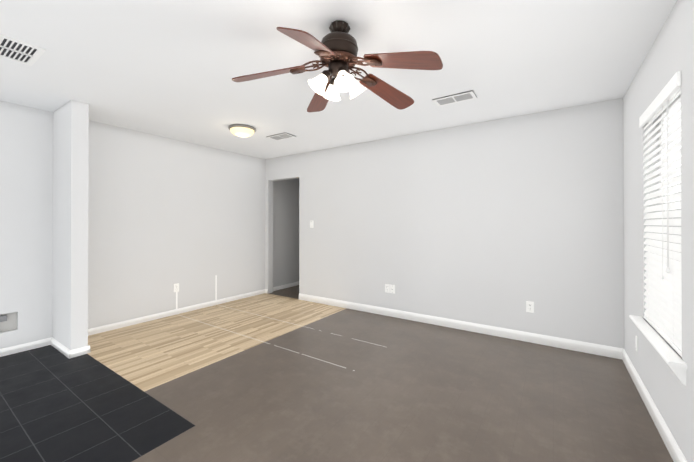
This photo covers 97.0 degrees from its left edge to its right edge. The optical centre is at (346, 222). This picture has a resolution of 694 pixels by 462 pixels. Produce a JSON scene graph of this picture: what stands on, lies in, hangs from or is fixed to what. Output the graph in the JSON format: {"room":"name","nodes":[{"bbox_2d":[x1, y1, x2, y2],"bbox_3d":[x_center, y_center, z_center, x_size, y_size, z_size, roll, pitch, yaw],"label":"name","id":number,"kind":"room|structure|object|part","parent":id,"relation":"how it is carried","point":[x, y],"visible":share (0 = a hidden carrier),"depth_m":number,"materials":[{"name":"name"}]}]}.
{"room":"empty living room","nodes":[
{"label":"empty living room","id":0,"kind":"room"},
{"bbox_2d":[52,100,88,349],"bbox_3d":[-2.816,0.060,3.120,0.590,2.440,0.130,0,0,34],"label":"wall","id":1,"kind":"structure","parent":0,"point":[70,225],"depth_m":2.98,"materials":[{"name":"paint"}]},
{"bbox_2d":[51,337,70,357],"bbox_3d":[-2.851,1.244,3.050,0.605,0.072,0.015,0,0,34],"label":"baseboard","id":2,"kind":"structure","parent":1,"relation":"attached to","point":[60,347],"depth_m":3.04,"materials":[{"name":"white wood"}]},
{"bbox_2d":[68,345,89,358],"bbox_3d":[-2.565,1.243,2.946,0.015,0.072,0.160,0,0,34],"label":"baseboard","id":3,"kind":"structure","parent":1,"relation":"attached to","point":[79,351],"depth_m":2.94,"materials":[{"name":"white wood"}]},
{"bbox_2d":[0,345,194,461],"bbox_3d":[-2.684,1.298,1.591,2.510,0.050,2.490,0,0,34],"label":"floor","id":4,"kind":"structure","parent":0,"point":[56,405],"depth_m":2.05,"materials":[{"name":"tile"}]},
{"bbox_2d":[0,100,298,348],"bbox_3d":[-2.375,0.066,4.408,0.124,2.440,7.740,0,0,34],"label":"wall","id":5,"kind":"structure","parent":0,"point":[165,214],"depth_m":3.92,"materials":[{"name":"paint"}]},
{"bbox_2d":[0,312,16,331],"bbox_3d":[-3.342,0.970,3.011,0.075,0.180,0.130,0,0,34],"label":"wall plate","id":6,"kind":"object","parent":5,"relation":"in","point":[10,323],"depth_m":3.00,"materials":[{"name":"grey plastic"}]},
{"bbox_2d":[0,315,6,321],"bbox_3d":[-3.312,0.927,2.959,0.033,0.055,0.045,0,0,34],"label":"box","id":7,"kind":"object","parent":6,"relation":"attached to","point":[3,318],"visible":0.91,"depth_m":2.95,"materials":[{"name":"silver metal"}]},
{"bbox_2d":[0,337,51,356],"bbox_3d":[-3.753,1.240,2.238,0.015,0.072,2.370,0,0,34],"label":"baseboard","id":8,"kind":"structure","parent":5,"relation":"attached to","point":[23,347],"depth_m":3.05,"materials":[{"name":"white wood"}]},
{"bbox_2d":[88,289,264,335],"bbox_3d":[-2.254,1.250,4.466,0.015,0.072,2.740,0,0,34],"label":"baseboard","id":9,"kind":"structure","parent":5,"relation":"attached to","point":[105,328],"depth_m":4.16,"materials":[{"name":"white wood"}]},
{"bbox_2d":[174,283,178,291],"bbox_3d":[-2.380,0.915,4.285,0.009,0.116,0.072,0,0,34],"label":"electrical outlet","id":10,"kind":"object","parent":5,"relation":"attached to","point":[176,287],"visible":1,"depth_m":4.28,"materials":[{"name":"white plastic"}]},
{"bbox_2d":[273,281,298,290],"bbox_3d":[-0.821,1.259,6.588,0.015,0.072,2.140,0,0,34],"label":"baseboard","id":11,"kind":"structure","parent":5,"relation":"attached to","point":[285,286],"depth_m":6.02,"materials":[{"name":"white"}]},
{"bbox_2d":[88,293,346,390],"bbox_3d":[-1.512,1.309,3.960,1.810,0.050,2.750,0,0,34],"label":"floor","id":12,"kind":"structure","parent":0,"point":[145,356],"depth_m":3.44,"materials":[{"name":"beige wood"}]},
{"bbox_2d":[268,285,298,298],"bbox_3d":[-0.338,1.319,6.189,1.270,0.050,2.260,0,0,34],"label":"floor","id":13,"kind":"structure","parent":0,"point":[292,292],"depth_m":5.64,"materials":[{"name":"brown paint"}]},
{"bbox_2d":[0,0,676,158],"bbox_3d":[-0.272,-1.210,2.998,5.195,0.100,7.740,0,0,34],"label":"ceiling","id":14,"kind":"structure","parent":0,"point":[171,69],"depth_m":2.22,"materials":[{"name":"paint"}]},
{"bbox_2d":[0,34,45,65],"bbox_3d":[-2.245,-1.161,2.084,0.370,0.008,0.215,0,0,34],"label":"ceiling vent","id":15,"kind":"object","parent":14,"relation":"in","point":[13,49],"visible":0.98,"depth_m":2.08,"materials":[{"name":"white metal"}]},
{"bbox_2d":[228,124,255,136],"bbox_3d":[-1.285,-1.104,3.771,0.326,0.106,0.326,0,0,34],"label":"ceiling light","id":16,"kind":"object","parent":14,"relation":"attached to","point":[240,130],"visible":1,"depth_m":3.68,"materials":[{"name":"white glass"}]},
{"bbox_2d":[266,132,295,140],"bbox_3d":[-0.889,-1.150,4.136,0.360,0.012,0.200,0,0,34],"label":"ceiling vent","id":17,"kind":"object","parent":14,"relation":"in","point":[280,136],"visible":0.92,"depth_m":4.11,"materials":[{"name":"grey metal"}]},
{"bbox_2d":[270,134,292,139],"bbox_3d":[-0.889,-1.149,4.136,0.360,0.012,0.200,0,0,34],"label":"grille","id":18,"kind":"object","parent":17,"relation":"attached to","point":[278,136],"depth_m":4.12,"materials":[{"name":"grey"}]},
{"bbox_2d":[232,20,442,111],"bbox_3d":[-0.016,-0.958,1.807,1.165,0.411,1.210,5,5,34],"label":"fan","id":19,"kind":"object","parent":14,"relation":"hanging from","point":[336,49],"visible":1,"depth_m":1.77,"materials":[{"name":"brown wood"}]},
{"label":"blade","id":20,"kind":"part","parent":19,"relation":"part of","materials":[{"name":"brown wood"}]},
{"bbox_3d":[-0.174,-0.847,1.448,0.148,0.006,0.435,16,20,13],"label":"blade","id":21,"kind":"part","parent":19,"relation":"part of","materials":[{"name":"brown wood"}]},
{"bbox_3d":[-0.236,-0.923,1.835,0.220,0.021,0.124,-11,4,0],"label":"arm","id":22,"kind":"part","parent":19,"relation":"part of"},
{"bbox_3d":[-0.186,-0.906,2.231,0.148,0.006,0.435,-13,-3,-20],"label":"blade","id":23,"kind":"part","parent":19,"relation":"part of","materials":[{"name":"brown wood"}]},
{"bbox_3d":[-0.106,-0.906,1.662,0.124,0.021,0.220,3,17,17],"label":"arm","id":24,"kind":"part","parent":19,"relation":"part of"},
{"bbox_3d":[-0.111,-0.932,2.013,0.124,0.021,0.220,0,-8,-19],"label":"arm","id":25,"kind":"part","parent":19,"relation":"part of"},
{"bbox_3d":[-0.046,-1.070,1.827,0.228,0.192,0.228,5,5,34],"label":"motor","id":26,"kind":"part","parent":19,"relation":"part of","materials":[{"name":"brown metal"}]},
{"bbox_3d":[0.097,-0.921,1.949,0.220,0.021,0.124,14,-4,-37],"label":"arm","id":27,"kind":"part","parent":19,"relation":"part of"},
{"bbox_3d":[0.100,-0.904,1.732,0.220,0.021,0.124,20,14,33],"label":"arm","id":28,"kind":"part","parent":19,"relation":"part of"},
{"bbox_3d":[0.277,-0.880,2.090,0.435,0.006,0.148,14,-17,-37],"label":"blade","id":29,"kind":"part","parent":19,"relation":"part of","materials":[{"name":"brown wood"}]},
{"bbox_3d":[0.285,-0.843,1.606,0.435,0.006,0.148,20,1,33],"label":"blade","id":30,"kind":"part","parent":19,"relation":"part of","materials":[{"name":"brown wood"}]},
{"bbox_2d":[432,90,476,105],"bbox_3d":[1.007,-1.155,2.879,0.360,0.012,0.185,0,0,34],"label":"ceiling vent","id":31,"kind":"object","parent":14,"relation":"in","point":[456,98],"visible":0.96,"depth_m":2.86,"materials":[{"name":"grey metal"}]},
{"bbox_2d":[132,308,673,461],"bbox_3d":[-0.168,1.298,1.556,3.105,0.050,5.240,0,0,34],"label":"floor","id":32,"kind":"structure","parent":0,"point":[348,385],"depth_m":2.19,"materials":[{"name":"paint"}]},
{"bbox_2d":[265,98,623,348],"bbox_3d":[0.644,0.065,4.245,5.075,2.440,0.120,0,0,34],"label":"wall","id":33,"kind":"structure","parent":0,"point":[498,223],"depth_m":3.57,"materials":[{"name":"paint"}]},
{"bbox_2d":[385,284,389,292],"bbox_3d":[0.554,0.910,4.224,0.072,0.116,0.009,0,0,34],"label":"electrical outlet","id":34,"kind":"object","parent":33,"relation":"attached to","point":[387,288],"visible":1,"depth_m":4.22,"materials":[{"name":"white plastic"}]},
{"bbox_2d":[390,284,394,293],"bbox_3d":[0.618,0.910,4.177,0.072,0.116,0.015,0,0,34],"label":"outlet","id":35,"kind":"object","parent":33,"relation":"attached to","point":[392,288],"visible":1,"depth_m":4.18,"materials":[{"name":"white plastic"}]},
{"bbox_2d":[299,293,622,358],"bbox_3d":[0.888,1.234,3.994,4.075,0.100,0.015,0,0,34],"label":"baseboard","id":36,"kind":"structure","parent":33,"relation":"attached to","point":[592,348],"depth_m":3.53,"materials":[{"name":"white wood"}]},
{"bbox_2d":[526,301,533,312],"bbox_3d":[1.955,0.906,3.281,0.072,0.116,0.009,0,0,34],"label":"electrical outlet","id":37,"kind":"object","parent":33,"relation":"attached to","point":[529,306],"visible":1,"depth_m":3.28,"materials":[{"name":"white plastic"}]},
{"bbox_2d":[623,0,693,461],"bbox_3d":[1.186,0.049,0.649,0.160,2.440,5.240,0,0,34],"label":"wall","id":38,"kind":"structure","parent":0,"point":[670,54],"depth_m":1.85,"materials":[{"name":"paint"}]},
{"bbox_2d":[635,336,637,351],"bbox_3d":[2.273,0.952,2.410,0.007,0.110,0.045,0,0,34],"label":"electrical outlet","id":39,"kind":"object","parent":38,"relation":"attached to","point":[636,340],"visible":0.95,"depth_m":2.40,"materials":[{"name":"white plastic"}]},
{"bbox_2d":[622,349,686,461],"bbox_3d":[1.114,1.220,0.693,0.015,0.100,5.240,0,0,34],"label":"baseboard","id":40,"kind":"structure","parent":38,"relation":"attached to","point":[672,446],"depth_m":1.93,"materials":[{"name":"white wood"}]},
{"bbox_2d":[629,315,686,385],"bbox_3d":[1.939,0.755,1.893,0.153,0.110,0.950,0,0,34],"label":"window sill","id":41,"kind":"structure","parent":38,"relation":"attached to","point":[674,361],"depth_m":1.70,"materials":[{"name":"white wood"}]},
{"bbox_2d":[639,71,681,356],"bbox_3d":[1.948,-0.038,1.894,0.066,1.463,0.829,0,0,34],"label":"window blind","id":42,"kind":"object","parent":38,"relation":"attached to","point":[663,308],"visible":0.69,"depth_m":1.83,"materials":[{"name":"white plastic"}]},
{"bbox_2d":[661,99,669,278],"bbox_3d":[1.844,-0.178,1.780,0.014,1.036,0.112,0,0,34],"label":"blind wand","id":43,"kind":"object","parent":42,"relation":"hanging from","point":[667,270],"visible":1,"depth_m":1.74,"materials":[{"name":"white plastic"}]},
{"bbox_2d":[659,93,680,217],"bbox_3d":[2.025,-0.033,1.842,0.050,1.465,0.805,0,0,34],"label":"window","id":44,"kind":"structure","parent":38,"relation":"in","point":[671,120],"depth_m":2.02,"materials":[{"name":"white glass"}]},
{"bbox_3d":[2.023,-0.033,1.843,0.006,1.375,0.715,0,0,34],"label":"glass","id":45,"kind":"part","parent":44,"relation":"part of","materials":[{"name":"white"}]}
]}

